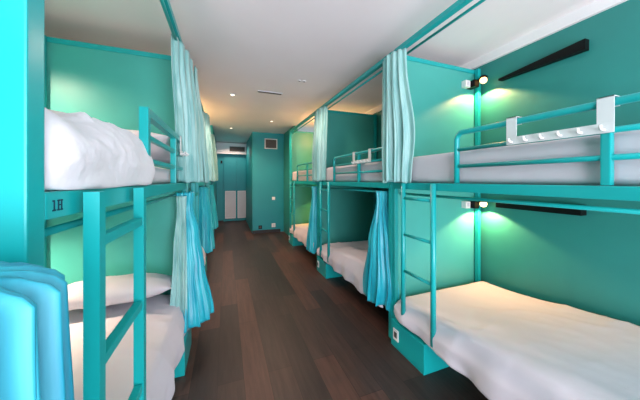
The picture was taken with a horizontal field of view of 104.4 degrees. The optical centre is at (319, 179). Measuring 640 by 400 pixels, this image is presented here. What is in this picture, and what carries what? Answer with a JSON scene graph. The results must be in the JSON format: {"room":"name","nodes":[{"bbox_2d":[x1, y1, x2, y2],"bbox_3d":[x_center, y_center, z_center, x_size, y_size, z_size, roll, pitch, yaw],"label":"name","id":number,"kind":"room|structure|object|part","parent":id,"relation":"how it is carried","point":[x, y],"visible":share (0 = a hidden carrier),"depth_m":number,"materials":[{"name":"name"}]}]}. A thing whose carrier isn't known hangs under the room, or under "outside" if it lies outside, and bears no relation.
{"room":"dormitory","nodes":[
{"label":"dormitory","id":0,"kind":"room"},
{"bbox_2d":[210,125,216,232],"bbox_3d":[-3.302,0.080,7.668,0.100,2.930,3.020,0,0,-21],"label":"wall","id":1,"kind":"structure","parent":0,"point":[211,126],"depth_m":7.38,"materials":[{"name":"blue paint"}]},
{"bbox_2d":[217,154,245,220],"bbox_3d":[-3.326,0.080,9.326,1.030,2.930,0.100,0,0,-21],"label":"wall","id":2,"kind":"structure","parent":0,"point":[220,157],"depth_m":9.15,"materials":[{"name":"blue paint"}]},
{"bbox_2d":[216,142,245,154],"bbox_3d":[-3.270,-1.155,9.177,1.030,0.400,0.220,0,0,-21],"label":"trim","id":3,"kind":"structure","parent":2,"relation":"attached to","point":[221,148],"depth_m":9.01,"materials":[{"name":"white paint"}]},
{"bbox_2d":[229,146,245,152],"bbox_3d":[-3.046,-1.135,9.136,0.580,0.230,0.016,0,0,-21],"label":"air vent","id":4,"kind":"object","parent":3,"relation":"attached to","point":[242,149],"visible":1,"depth_m":9.14,"materials":[{"name":"metal"}]},
{"bbox_2d":[224,155,245,220],"bbox_3d":[-3.188,0.305,9.284,0.790,2.440,0.067,0,0,-21],"label":"door","id":5,"kind":"structure","parent":2,"relation":"in","point":[229,160],"depth_m":9.26,"materials":[{"name":"blue paint"}]},
{"bbox_3d":[-3.327,0.915,9.216,0.370,1.020,0.014,0,0,-21],"label":"louvre panel","id":6,"kind":"part","parent":5,"relation":"part of","materials":[{"name":"grey paint"}]},
{"bbox_3d":[-3.325,0.915,9.210,0.370,1.020,0.026,0,0,-21],"label":"louvre frame","id":7,"kind":"part","parent":5,"relation":"part of","materials":[{"name":"white paint"}]},
{"bbox_3d":[-2.956,0.915,9.357,0.295,1.020,0.014,0,0,-21],"label":"louvre panel","id":8,"kind":"part","parent":5,"relation":"part of","materials":[{"name":"grey paint"}]},
{"bbox_3d":[-2.954,0.915,9.351,0.295,1.020,0.026,0,0,-21],"label":"louvre frame","id":9,"kind":"part","parent":5,"relation":"part of","materials":[{"name":"white paint"}]},
{"bbox_2d":[246,132,283,231],"bbox_3d":[-1.959,0.080,8.455,0.910,2.930,2.500,0,0,-21],"label":"wall","id":10,"kind":"structure","parent":0,"point":[264,167],"depth_m":7.31,"materials":[{"name":"blue paint"}]},
{"bbox_2d":[252,229,279,233],"bbox_3d":[-1.560,1.500,7.261,0.810,0.090,0.014,0,0,-21],"label":"baseboard","id":11,"kind":"structure","parent":10,"relation":"attached to","point":[269,230],"depth_m":7.24,"materials":[{"name":"brown wood"}]},
{"bbox_2d":[265,138,276,148],"bbox_3d":[-1.443,-1.065,7.305,0.370,0.300,0.016,0,0,-21],"label":"air vent","id":12,"kind":"object","parent":10,"relation":"in","point":[269,143],"visible":1,"depth_m":7.30,"materials":[{"name":"white metal"}]},
{"bbox_2d":[284,126,297,235],"bbox_3d":[-0.833,0.080,6.908,0.100,2.930,1.190,0,0,-21],"label":"wall","id":13,"kind":"structure","parent":0,"point":[286,134],"depth_m":7.10,"materials":[{"name":"teal paint"}]},
{"bbox_2d":[45,0,595,143],"bbox_3d":[-0.833,-1.435,3.721,4.520,0.100,12.350,0,0,-21],"label":"ceiling","id":14,"kind":"structure","parent":0,"point":[241,48],"depth_m":2.39,"materials":[{"name":"white paint"}]},
{"bbox_2d":[257,90,282,94],"bbox_3d":[-0.792,-1.379,3.924,0.390,0.012,0.080,0,0,-21],"label":"ceiling vent","id":15,"kind":"object","parent":14,"relation":"in","point":[258,91],"visible":1,"depth_m":3.90,"materials":[{"name":"grey metal"}]},
{"bbox_2d":[171,221,487,399],"bbox_3d":[-0.833,1.595,3.721,4.520,0.100,12.350,0,0,-21],"label":"floor","id":16,"kind":"structure","parent":0,"point":[277,329],"depth_m":2.42,"materials":[{"name":"brown wood"}]},
{"bbox_2d":[0,0,44,266],"bbox_3d":[-1.147,0.188,0.257,1.273,2.715,0.050,0,0,-21],"label":"wall","id":17,"kind":"structure","parent":16,"relation":"on","point":[22,22],"depth_m":0.46,"materials":[{"name":"teal paint"}]},
{"bbox_3d":[-0.095,0.130,-0.933,0.021,0.022,2.918,0,0,-21],"label":"curtain rod","id":18,"kind":"object","parent":17,"relation":"attached to","visible":0},
{"bbox_2d":[0,261,73,399],"bbox_3d":[-0.455,0.687,0.283,0.256,1.138,0.317,0,0,-11],"label":"curtain","id":19,"kind":"object","parent":18,"relation":"hanging from","point":[36,356],"visible":1,"depth_m":0.33,"materials":[{"name":"fabric"}]},
{"bbox_2d":[47,37,187,294],"bbox_3d":[-1.873,0.188,2.172,1.273,2.715,0.050,0,0,-21],"label":"wall","id":20,"kind":"structure","parent":16,"relation":"on","point":[109,84],"depth_m":2.19,"materials":[{"name":"teal paint"}]},
{"bbox_3d":[-1.895,-1.147,2.164,1.225,0.043,0.044,0,0,-21],"label":"rail","id":21,"kind":"part","parent":20,"relation":"part of","materials":[{"name":"teal metal"}]},
{"bbox_2d":[45,0,190,399],"bbox_3d":[-1.388,0.188,1.261,1.104,2.715,1.994,0,0,-21],"label":"bunk bed","id":22,"kind":"object","parent":16,"relation":"on","point":[97,350],"visible":0.49,"depth_m":0.76,"materials":[{"name":"teal metal"}]},
{"bbox_3d":[-2.230,0.189,1.986,0.043,2.713,0.040,0,0,-21],"label":"post","id":23,"kind":"part","parent":22,"relation":"part of","materials":[{"name":"teal metal"}]},
{"bbox_3d":[-0.578,0.645,0.636,0.033,1.230,0.033,0,0,-21],"label":"ladder post","id":24,"kind":"part","parent":22,"relation":"part of","materials":[{"name":"teal metal"}]},
{"bbox_2d":[45,167,169,190],"bbox_3d":[-1.411,-0.036,1.254,0.974,0.131,1.914,0,0,-21],"label":"mattress","id":25,"kind":"object","parent":22,"relation":"on","point":[162,176],"visible":0.12,"depth_m":1.63,"materials":[{"name":"white fabric"}]},
{"bbox_2d":[45,108,154,189],"bbox_3d":[-1.149,-0.122,0.748,0.990,0.295,0.828,0,0,-21],"label":"duvet","id":26,"kind":"object","parent":25,"relation":"on","point":[82,151],"visible":0.87,"depth_m":0.69,"materials":[{"name":"white fabric"}]},
{"bbox_2d":[126,129,169,162],"bbox_3d":[-1.585,-0.254,1.923,0.827,0.256,0.458,0,0,-21],"label":"pillow","id":27,"kind":"object","parent":25,"relation":"on","point":[157,153],"visible":0.1,"depth_m":1.92,"materials":[{"name":"white fabric"}]},
{"bbox_3d":[-0.985,0.130,1.414,0.040,0.040,1.914,0,0,-21],"label":"curtain rod","id":28,"kind":"part","parent":22,"relation":"part of","materials":[{"name":"teal metal"}]},
{"bbox_3d":[-0.926,0.054,1.413,0.040,0.058,1.952,0,0,-21],"label":"rail","id":29,"kind":"part","parent":22,"relation":"part of","materials":[{"name":"teal metal"}]},
{"bbox_3d":[-0.705,0.645,0.971,0.033,1.230,0.033,0,0,-21],"label":"ladder post","id":30,"kind":"part","parent":22,"relation":"part of","materials":[{"name":"teal metal"}]},
{"bbox_3d":[-1.051,-0.161,1.750,0.038,0.370,1.241,0,0,-21],"label":"guard rail","id":31,"kind":"part","parent":22,"relation":"part of","materials":[{"name":"teal metal"}]},
{"bbox_3d":[-0.935,-1.095,1.433,0.040,0.040,1.914,0,0,-21],"label":"curtain rod","id":32,"kind":"part","parent":22,"relation":"part of","materials":[{"name":"teal metal"}]},
{"bbox_3d":[-1.084,-0.141,1.837,0.036,0.331,0.036,0,0,-21],"label":"guard post","id":33,"kind":"part","parent":22,"relation":"part of","materials":[{"name":"teal metal"}]},
{"bbox_2d":[180,136,188,156],"bbox_3d":[-1.173,-0.275,2.122,0.085,0.154,0.320,0,0,-21],"label":"hook rack","id":34,"kind":"object","parent":22,"relation":"hanging from","point":[181,151],"visible":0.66,"depth_m":2.02,"materials":[{"name":"white plastic"}]},
{"bbox_2d":[171,34,203,182],"bbox_3d":[-1.169,-0.546,2.184,0.114,1.148,0.573,0,0,-3],"label":"curtain","id":35,"kind":"object","parent":22,"relation":"hanging from","point":[186,112],"visible":0.94,"depth_m":2.13,"materials":[{"name":"teal fabric"}]},
{"bbox_2d":[170,191,213,332],"bbox_3d":[-1.190,0.706,2.363,0.339,1.182,0.616,0,0,-21],"label":"curtain","id":36,"kind":"object","parent":22,"relation":"hanging from","point":[190,291],"visible":0.98,"depth_m":2.21,"materials":[{"name":"teal fabric"}]},
{"bbox_2d":[188,99,206,271],"bbox_3d":[-2.114,0.188,3.177,1.104,2.715,1.996,0,0,-21],"label":"bunk bed","id":37,"kind":"object","parent":16,"relation":"on","point":[194,186],"visible":0.1,"depth_m":2.87,"materials":[{"name":"teal metal"}]},
{"bbox_3d":[-1.304,0.645,2.551,0.033,1.230,0.033,0,0,-21],"label":"ladder post","id":38,"kind":"part","parent":37,"relation":"part of","materials":[{"name":"teal metal"}]},
{"bbox_3d":[-1.652,0.054,3.329,0.040,0.058,1.954,0,0,-21],"label":"rail","id":39,"kind":"part","parent":37,"relation":"part of","materials":[{"name":"teal metal"}]},
{"bbox_3d":[-1.431,0.645,2.886,0.033,1.230,0.033,0,0,-21],"label":"ladder post","id":40,"kind":"part","parent":37,"relation":"part of","materials":[{"name":"teal metal"}]},
{"bbox_2d":[194,65,208,182],"bbox_3d":[-1.299,-0.544,2.660,0.172,1.151,0.474,0,0,-37],"label":"curtain","id":41,"kind":"object","parent":37,"relation":"hanging from","point":[203,132],"visible":0.44,"depth_m":2.54,"materials":[{"name":"teal fabric"}]},
{"bbox_2d":[199,186,214,252],"bbox_3d":[-1.965,0.664,4.327,0.245,1.099,0.716,0,0,-21],"label":"curtain","id":42,"kind":"object","parent":37,"relation":"hanging from","point":[207,241],"visible":0.92,"depth_m":4.12,"materials":[{"name":"teal fabric"}]},
{"bbox_2d":[205,181,210,201],"bbox_3d":[-2.841,0.188,5.094,1.104,2.715,1.996,0,0,-21],"label":"bunk bed","id":43,"kind":"object","parent":16,"relation":"on","point":[209,183],"visible":0.05,"depth_m":4.80,"materials":[{"name":"teal metal"}]},
{"bbox_2d":[202,111,214,181],"bbox_3d":[-1.943,-0.544,4.343,0.194,1.151,0.651,0,0,-21],"label":"curtain","id":44,"kind":"object","parent":43,"relation":"hanging from","point":[206,117],"visible":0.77,"depth_m":4.16,"materials":[{"name":"teal fabric"}]},
{"bbox_2d":[210,185,217,229],"bbox_3d":[-2.689,0.663,6.240,0.244,1.096,0.762,0,0,-21],"label":"curtain","id":45,"kind":"object","parent":43,"relation":"hanging from","point":[212,197],"visible":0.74,"depth_m":6.08,"materials":[{"name":"teal fabric"}]},
{"bbox_2d":[211,134,217,180],"bbox_3d":[-2.671,-0.544,6.252,0.189,1.151,0.680,0,0,-21],"label":"curtain","id":46,"kind":"object","parent":43,"relation":"hanging from","point":[212,135],"visible":0.6,"depth_m":6.16,"materials":[{"name":"teal fabric"}]},
{"bbox_2d":[289,131,316,230],"bbox_3d":[-0.208,0.150,6.471,1.198,2.790,0.050,0,0,-21],"label":"wall","id":47,"kind":"structure","parent":16,"relation":"on","point":[302,142],"depth_m":6.36,"materials":[{"name":"teal paint"}]},
{"bbox_3d":[-0.746,0.150,6.268,0.048,2.790,0.050,0,0,-21],"label":"edge post","id":48,"kind":"part","parent":47,"relation":"part of","materials":[{"name":"teal metal"}]},
{"bbox_3d":[-0.186,-1.222,6.480,1.150,0.043,0.044,0,0,-21],"label":"rail","id":49,"kind":"part","parent":47,"relation":"part of","materials":[{"name":"teal metal"}]},
{"bbox_2d":[289,111,316,245],"bbox_3d":[0.116,0.150,5.498,1.217,2.790,1.996,0,0,-21],"label":"bunk bed","id":50,"kind":"object","parent":16,"relation":"on","point":[293,241],"visible":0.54,"depth_m":5.70,"materials":[{"name":"teal metal"}]},
{"bbox_3d":[-0.715,0.645,6.033,0.042,1.230,0.042,0,0,-21],"label":"ladder post","id":51,"kind":"part","parent":50,"relation":"part of","materials":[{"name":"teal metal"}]},
{"bbox_3d":[-0.729,0.151,6.224,0.040,2.788,0.040,0,0,-21],"label":"post","id":52,"kind":"part","parent":50,"relation":"part of","materials":[{"name":"teal metal"}]},
{"bbox_3d":[-0.594,0.645,5.715,0.042,1.230,0.042,0,0,-21],"label":"ladder post","id":53,"kind":"part","parent":50,"relation":"part of","materials":[{"name":"teal metal"}]},
{"bbox_2d":[293,170,311,180],"bbox_3d":[0.134,-0.095,5.507,1.086,0.251,1.916,0,0,-21],"label":"mattress","id":54,"kind":"object","parent":50,"relation":"on","point":[300,178],"visible":0.1,"depth_m":5.37,"materials":[{"name":"white fabric"}]},
{"bbox_3d":[-0.379,0.054,5.288,0.040,0.058,1.954,0,0,-21],"label":"rail","id":55,"kind":"part","parent":50,"relation":"part of","materials":[{"name":"teal metal"}]},
{"bbox_3d":[-0.284,-0.161,5.031,0.036,0.369,1.326,0,0,-21],"label":"guard rail","id":56,"kind":"part","parent":50,"relation":"part of","materials":[{"name":"teal metal"}]},
{"bbox_3d":[-0.251,-0.145,4.946,0.034,0.339,0.032,0,0,-21],"label":"guard post","id":57,"kind":"part","parent":50,"relation":"part of","materials":[{"name":"teal metal"}]},
{"bbox_2d":[306,186,316,253],"bbox_3d":[-0.139,0.718,4.562,0.183,1.206,0.447,0,0,-21],"label":"curtain","id":58,"kind":"object","parent":50,"relation":"hanging from","point":[312,227],"visible":0.84,"depth_m":4.46,"materials":[{"name":"teal fabric"}]},
{"bbox_2d":[312,111,315,180],"bbox_3d":[-0.096,-0.585,4.394,0.092,1.220,0.280,0,0,0],"label":"curtain","id":59,"kind":"object","parent":50,"relation":"hanging from","point":[315,111],"visible":0.48,"depth_m":4.33,"materials":[{"name":"teal fabric"}]},
{"bbox_2d":[317,110,373,255],"bbox_3d":[0.518,0.150,4.554,1.198,2.790,0.050,0,0,-21],"label":"wall","id":60,"kind":"structure","parent":16,"relation":"on","point":[351,212],"depth_m":4.53,"materials":[{"name":"teal paint"}]},
{"bbox_3d":[-0.019,0.150,4.351,0.048,2.790,0.050,0,0,-21],"label":"edge post","id":61,"kind":"part","parent":60,"relation":"part of","materials":[{"name":"teal metal"}]},
{"bbox_3d":[0.541,-1.222,4.563,1.150,0.043,0.044,0,0,-21],"label":"rail","id":62,"kind":"part","parent":60,"relation":"part of","materials":[{"name":"teal metal"}]},
{"bbox_2d":[317,54,388,305],"bbox_3d":[0.843,0.150,3.581,1.217,2.790,1.996,0,0,-21],"label":"bunk bed","id":63,"kind":"object","parent":16,"relation":"on","point":[325,269],"visible":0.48,"depth_m":3.70,"materials":[{"name":"teal metal"}]},
{"bbox_3d":[-0.003,0.151,4.307,0.040,2.788,0.040,0,0,-21],"label":"post","id":64,"kind":"part","parent":63,"relation":"part of","materials":[{"name":"teal metal"}]},
{"bbox_3d":[0.012,0.645,4.116,0.042,1.230,0.042,0,0,-21],"label":"ladder post","id":65,"kind":"part","parent":63,"relation":"part of","materials":[{"name":"teal metal"}]},
{"bbox_2d":[314,106,327,181],"bbox_3d":[0.002,-0.583,4.125,0.083,1.224,0.342,0,0,-44],"label":"curtain","id":66,"kind":"object","parent":63,"relation":"hanging from","point":[320,143],"visible":1,"depth_m":4.10,"materials":[{"name":"teal fabric"}]},
{"bbox_3d":[0.132,0.645,3.799,0.042,1.230,0.042,0,0,-21],"label":"ladder post","id":67,"kind":"part","parent":63,"relation":"part of","materials":[{"name":"teal metal"}]},
{"bbox_3d":[0.392,0.130,3.410,0.040,0.040,1.916,0,0,-21],"label":"curtain rod","id":68,"kind":"part","parent":63,"relation":"part of","materials":[{"name":"teal metal"}]},
{"bbox_2d":[325,161,382,181],"bbox_3d":[0.860,-0.094,3.588,1.073,0.248,1.906,0,0,-21],"label":"mattress","id":69,"kind":"object","parent":63,"relation":"on","point":[376,176],"visible":0.36,"depth_m":3.17,"materials":[{"name":"white fabric"}]},
{"bbox_3d":[0.348,0.054,3.371,0.040,0.058,1.954,0,0,-21],"label":"rail","id":70,"kind":"part","parent":63,"relation":"part of","materials":[{"name":"teal metal"}]},
{"bbox_3d":[0.382,-1.170,3.407,0.040,0.040,1.916,0,0,-21],"label":"curtain rod","id":71,"kind":"part","parent":63,"relation":"part of","materials":[{"name":"teal metal"}]},
{"bbox_3d":[0.443,-0.161,3.114,0.036,0.369,1.326,0,0,-21],"label":"guard rail","id":72,"kind":"part","parent":63,"relation":"part of","materials":[{"name":"teal metal"}]},
{"bbox_3d":[0.475,-0.145,3.029,0.034,0.339,0.032,0,0,-21],"label":"guard post","id":73,"kind":"part","parent":63,"relation":"part of","materials":[{"name":"teal metal"}]},
{"bbox_2d":[351,148,373,163],"bbox_3d":[0.492,-0.275,2.935,0.085,0.154,0.420,0,0,-21],"label":"hook rack","id":74,"kind":"object","parent":63,"relation":"hanging from","point":[369,149],"visible":0.96,"depth_m":2.86,"materials":[{"name":"white plastic"}]},
{"bbox_3d":[0.574,-0.296,2.769,0.049,0.112,0.052,0,0,-21],"label":"hanger arm","id":75,"kind":"part","parent":74,"relation":"part of"},
{"bbox_3d":[1.045,0.151,4.704,0.043,2.788,0.040,0,0,-21],"label":"post","id":76,"kind":"part","parent":63,"relation":"part of","materials":[{"name":"teal metal"}]},
{"bbox_2d":[363,191,398,311],"bbox_3d":[0.592,0.715,2.623,0.181,1.200,0.572,0,0,-21],"label":"curtain","id":77,"kind":"object","parent":63,"relation":"hanging from","point":[376,274],"visible":0.93,"depth_m":2.54,"materials":[{"name":"teal fabric"}]},
{"bbox_3d":[0.871,1.133,3.592,1.025,0.240,1.880,0,0,-21],"label":"mattress","id":78,"kind":"object","parent":63,"relation":"on","visible":0},
{"bbox_2d":[317,240,382,307],"bbox_3d":[0.811,1.138,3.571,1.179,0.330,1.905,0,0,-21],"label":"sheet","id":79,"kind":"object","parent":78,"relation":"on","point":[348,259],"visible":0.46,"depth_m":3.41,"materials":[{"name":"white fabric"}]},
{"bbox_2d":[389,52,474,337],"bbox_3d":[1.245,0.150,2.638,1.198,2.790,0.050,0,0,-21],"label":"wall","id":80,"kind":"structure","parent":16,"relation":"on","point":[442,108],"depth_m":2.63,"materials":[{"name":"teal paint"}]},
{"bbox_3d":[0.707,0.150,2.434,0.048,2.790,0.050,0,0,-21],"label":"edge post","id":81,"kind":"part","parent":80,"relation":"part of","materials":[{"name":"teal metal"}]},
{"bbox_3d":[1.268,-1.222,2.646,1.150,0.043,0.044,0,0,-21],"label":"rail","id":82,"kind":"part","parent":80,"relation":"part of","materials":[{"name":"teal metal"}]},
{"bbox_2d":[462,80,469,88],"bbox_3d":[1.608,-1.052,2.730,0.070,0.075,0.058,0,0,-21],"label":"power socket","id":83,"kind":"object","parent":80,"relation":"attached to","point":[466,83],"visible":1,"depth_m":2.71,"materials":[{"name":"white plastic"}]},
{"bbox_2d":[462,201,469,207],"bbox_3d":[1.608,0.273,2.730,0.070,0.075,0.058,0,0,-21],"label":"power socket","id":84,"kind":"object","parent":80,"relation":"attached to","point":[465,204],"visible":1,"depth_m":2.71,"materials":[{"name":"white plastic"}]},
{"bbox_2d":[467,75,487,89],"bbox_3d":[1.713,-1.070,2.703,0.094,0.110,0.201,0,0,-36],"label":"reading lamp","id":85,"kind":"object","parent":80,"relation":"attached to","point":[474,83],"visible":0.99,"depth_m":2.68,"materials":[{"name":"black metal"}]},
{"bbox_3d":[1.752,-1.069,2.658,0.068,0.068,0.068,0,0,-21],"label":"bulb","id":86,"kind":"part","parent":85,"relation":"part of","materials":[{"name":"white glass"}]},
{"bbox_2d":[470,201,486,208],"bbox_3d":[1.713,0.255,2.703,0.094,0.110,0.201,0,0,-36],"label":"reading lamp","id":87,"kind":"object","parent":80,"relation":"attached to","point":[473,204],"visible":0.58,"depth_m":2.69,"materials":[{"name":"black metal"}]},
{"bbox_3d":[1.752,0.256,2.658,0.068,0.068,0.068,0,0,-21],"label":"bulb","id":88,"kind":"part","parent":87,"relation":"part of","materials":[{"name":"white glass"}]},
{"bbox_2d":[391,0,639,374],"bbox_3d":[1.569,0.150,1.664,1.217,2.790,1.996,0,0,-21],"label":"bunk bed","id":89,"kind":"object","parent":16,"relation":"on","point":[410,345],"visible":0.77,"depth_m":1.73,"materials":[{"name":"teal metal"}]},
{"bbox_3d":[0.724,0.151,2.390,0.040,2.788,0.040,0,0,-21],"label":"post","id":90,"kind":"part","parent":89,"relation":"part of","materials":[{"name":"teal metal"}]},
{"bbox_3d":[0.695,1.420,2.274,0.008,0.100,0.070,0,0,-21],"label":"socket plate","id":91,"kind":"part","parent":89,"relation":"part of","materials":[{"name":"white plastic"}]},
{"bbox_2d":[381,48,414,182],"bbox_3d":[0.684,-0.582,2.318,0.134,1.226,0.474,0,0,-21],"label":"curtain","id":92,"kind":"object","parent":89,"relation":"hanging from","point":[398,122],"visible":1,"depth_m":2.25,"materials":[{"name":"teal fabric"}]},
{"bbox_3d":[0.738,0.645,2.200,0.042,1.230,0.042,0,0,-21],"label":"ladder post","id":93,"kind":"part","parent":89,"relation":"part of","materials":[{"name":"teal metal"}]},
{"bbox_3d":[0.859,0.645,1.882,0.042,1.230,0.042,0,0,-21],"label":"ladder post","id":94,"kind":"part","parent":89,"relation":"part of","materials":[{"name":"teal metal"}]},
{"bbox_3d":[1.109,-1.170,1.490,0.040,0.040,1.916,0,0,-21],"label":"curtain rod","id":95,"kind":"part","parent":89,"relation":"part of","materials":[{"name":"teal metal"}]},
{"bbox_3d":[1.772,0.151,2.787,0.043,2.788,0.040,0,0,-21],"label":"post","id":96,"kind":"part","parent":89,"relation":"part of","materials":[{"name":"teal metal"}]},
{"bbox_3d":[1.074,0.054,1.454,0.040,0.058,1.954,0,0,-21],"label":"rail","id":97,"kind":"part","parent":89,"relation":"part of","materials":[{"name":"teal metal"}]},
{"bbox_3d":[1.118,0.130,1.493,0.040,0.040,1.916,0,0,-21],"label":"curtain rod","id":98,"kind":"part","parent":89,"relation":"part of","materials":[{"name":"teal metal"}]},
{"bbox_2d":[411,130,639,185],"bbox_3d":[1.591,-0.095,1.672,1.077,0.249,1.910,0,0,-21],"label":"mattress","id":99,"kind":"object","parent":89,"relation":"on","point":[436,168],"visible":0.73,"depth_m":1.31,"materials":[{"name":"white fabric"}]},
{"bbox_3d":[1.180,-0.161,1.169,0.036,0.369,1.266,0,0,-21],"label":"guard rail","id":100,"kind":"part","parent":89,"relation":"part of","materials":[{"name":"teal metal"}]},
{"bbox_2d":[506,95,619,144],"bbox_3d":[1.142,-0.275,1.219,0.085,0.154,0.420,0,0,-21],"label":"hook rack","id":101,"kind":"object","parent":89,"relation":"hanging from","point":[606,106],"visible":0.98,"depth_m":1.11,"materials":[{"name":"white plastic"}]},
{"bbox_3d":[1.094,-0.296,1.397,0.049,0.112,0.052,0,0,-21],"label":"hanger arm","id":102,"kind":"part","parent":101,"relation":"part of"},
{"bbox_3d":[1.224,-0.296,1.053,0.049,0.112,0.052,0,0,-21],"label":"hanger arm","id":103,"kind":"part","parent":101,"relation":"part of"},
{"bbox_3d":[1.223,-0.145,1.056,0.034,0.339,0.032,0,0,-21],"label":"guard post","id":104,"kind":"part","parent":89,"relation":"part of","materials":[{"name":"teal metal"}]},
{"bbox_3d":[1.598,1.133,1.675,1.025,0.240,1.880,0,0,-21],"label":"mattress","id":105,"kind":"object","parent":89,"relation":"on","visible":0},
{"bbox_2d":[394,281,639,399],"bbox_3d":[1.540,1.135,1.653,1.176,0.323,1.911,0,0,-21],"label":"sheet","id":106,"kind":"object","parent":105,"relation":"on","point":[511,345],"visible":0.96,"depth_m":1.58,"materials":[{"name":"white fabric"}]},
{"bbox_2d":[373,0,639,325],"bbox_3d":[1.827,0.080,2.938,0.100,2.930,8.800,0,0,-21],"label":"wall","id":107,"kind":"structure","parent":0,"point":[590,262],"depth_m":2.09,"materials":[{"name":"teal paint"}]},
{"bbox_2d":[363,0,627,114],"bbox_3d":[1.837,-1.337,2.728,0.030,0.095,8.400,0,0,-21],"label":"trim","id":108,"kind":"structure","parent":107,"relation":"attached to","point":[598,6],"depth_m":2.23,"materials":[{"name":"white paint"}]},
{"bbox_2d":[496,203,586,215],"bbox_3d":[1.978,0.241,2.279,0.084,0.083,0.660,0,0,-21],"label":"wall shelf","id":109,"kind":"object","parent":107,"relation":"attached to","point":[577,212],"visible":0.71,"depth_m":2.18,"materials":[{"name":"black metal"}]},
{"bbox_2d":[498,38,588,80],"bbox_3d":[1.994,-1.073,2.272,0.059,0.085,0.665,0,0,-21],"label":"wall shelf","id":110,"kind":"object","parent":107,"relation":"attached to","point":[581,46],"visible":1,"depth_m":2.13,"materials":[{"name":"black metal"}]},
{"bbox_3d":[0.144,1.133,5.509,1.025,0.240,1.880,0,0,-21],"label":"mattress","id":111,"kind":"object","parent":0,"visible":0},
{"bbox_2d":[289,223,313,246],"bbox_3d":[0.086,1.136,5.486,1.178,0.328,1.907,0,0,-21],"label":"sheet","id":112,"kind":"object","parent":111,"relation":"on","point":[300,232],"visible":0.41,"depth_m":5.29,"materials":[{"name":"white fabric"}]},
{"bbox_3d":[-1.420,1.157,1.249,0.930,0.193,1.878,0,0,-21],"label":"mattress","id":113,"kind":"object","parent":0,"visible":0},
{"bbox_2d":[69,294,189,399],"bbox_3d":[-1.362,1.150,1.269,1.055,0.344,1.908,0,0,-21],"label":"sheet","id":114,"kind":"object","parent":113,"relation":"on","point":[165,323],"visible":0.48,"depth_m":1.53,"materials":[{"name":"white fabric"}]},
{"bbox_2d":[68,273,171,309],"bbox_3d":[-1.627,0.866,1.950,0.890,0.235,0.478,0,0,-21],"label":"pillow","id":115,"kind":"object","parent":114,"relation":"on","point":[119,289],"visible":0.5,"depth_m":1.82,"materials":[{"name":"white fabric"}]},
{"bbox_3d":[-2.146,1.157,3.165,0.930,0.193,1.880,0,0,-21],"label":"mattress","id":116,"kind":"object","parent":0,"visible":0},
{"bbox_2d":[202,247,205,265],"bbox_3d":[-2.086,1.151,3.185,1.058,0.345,1.909,0,0,-21],"label":"sheet","id":117,"kind":"object","parent":116,"relation":"on","point":[204,253],"visible":0.04,"depth_m":3.91,"materials":[{"name":"white fabric"}]}
]}

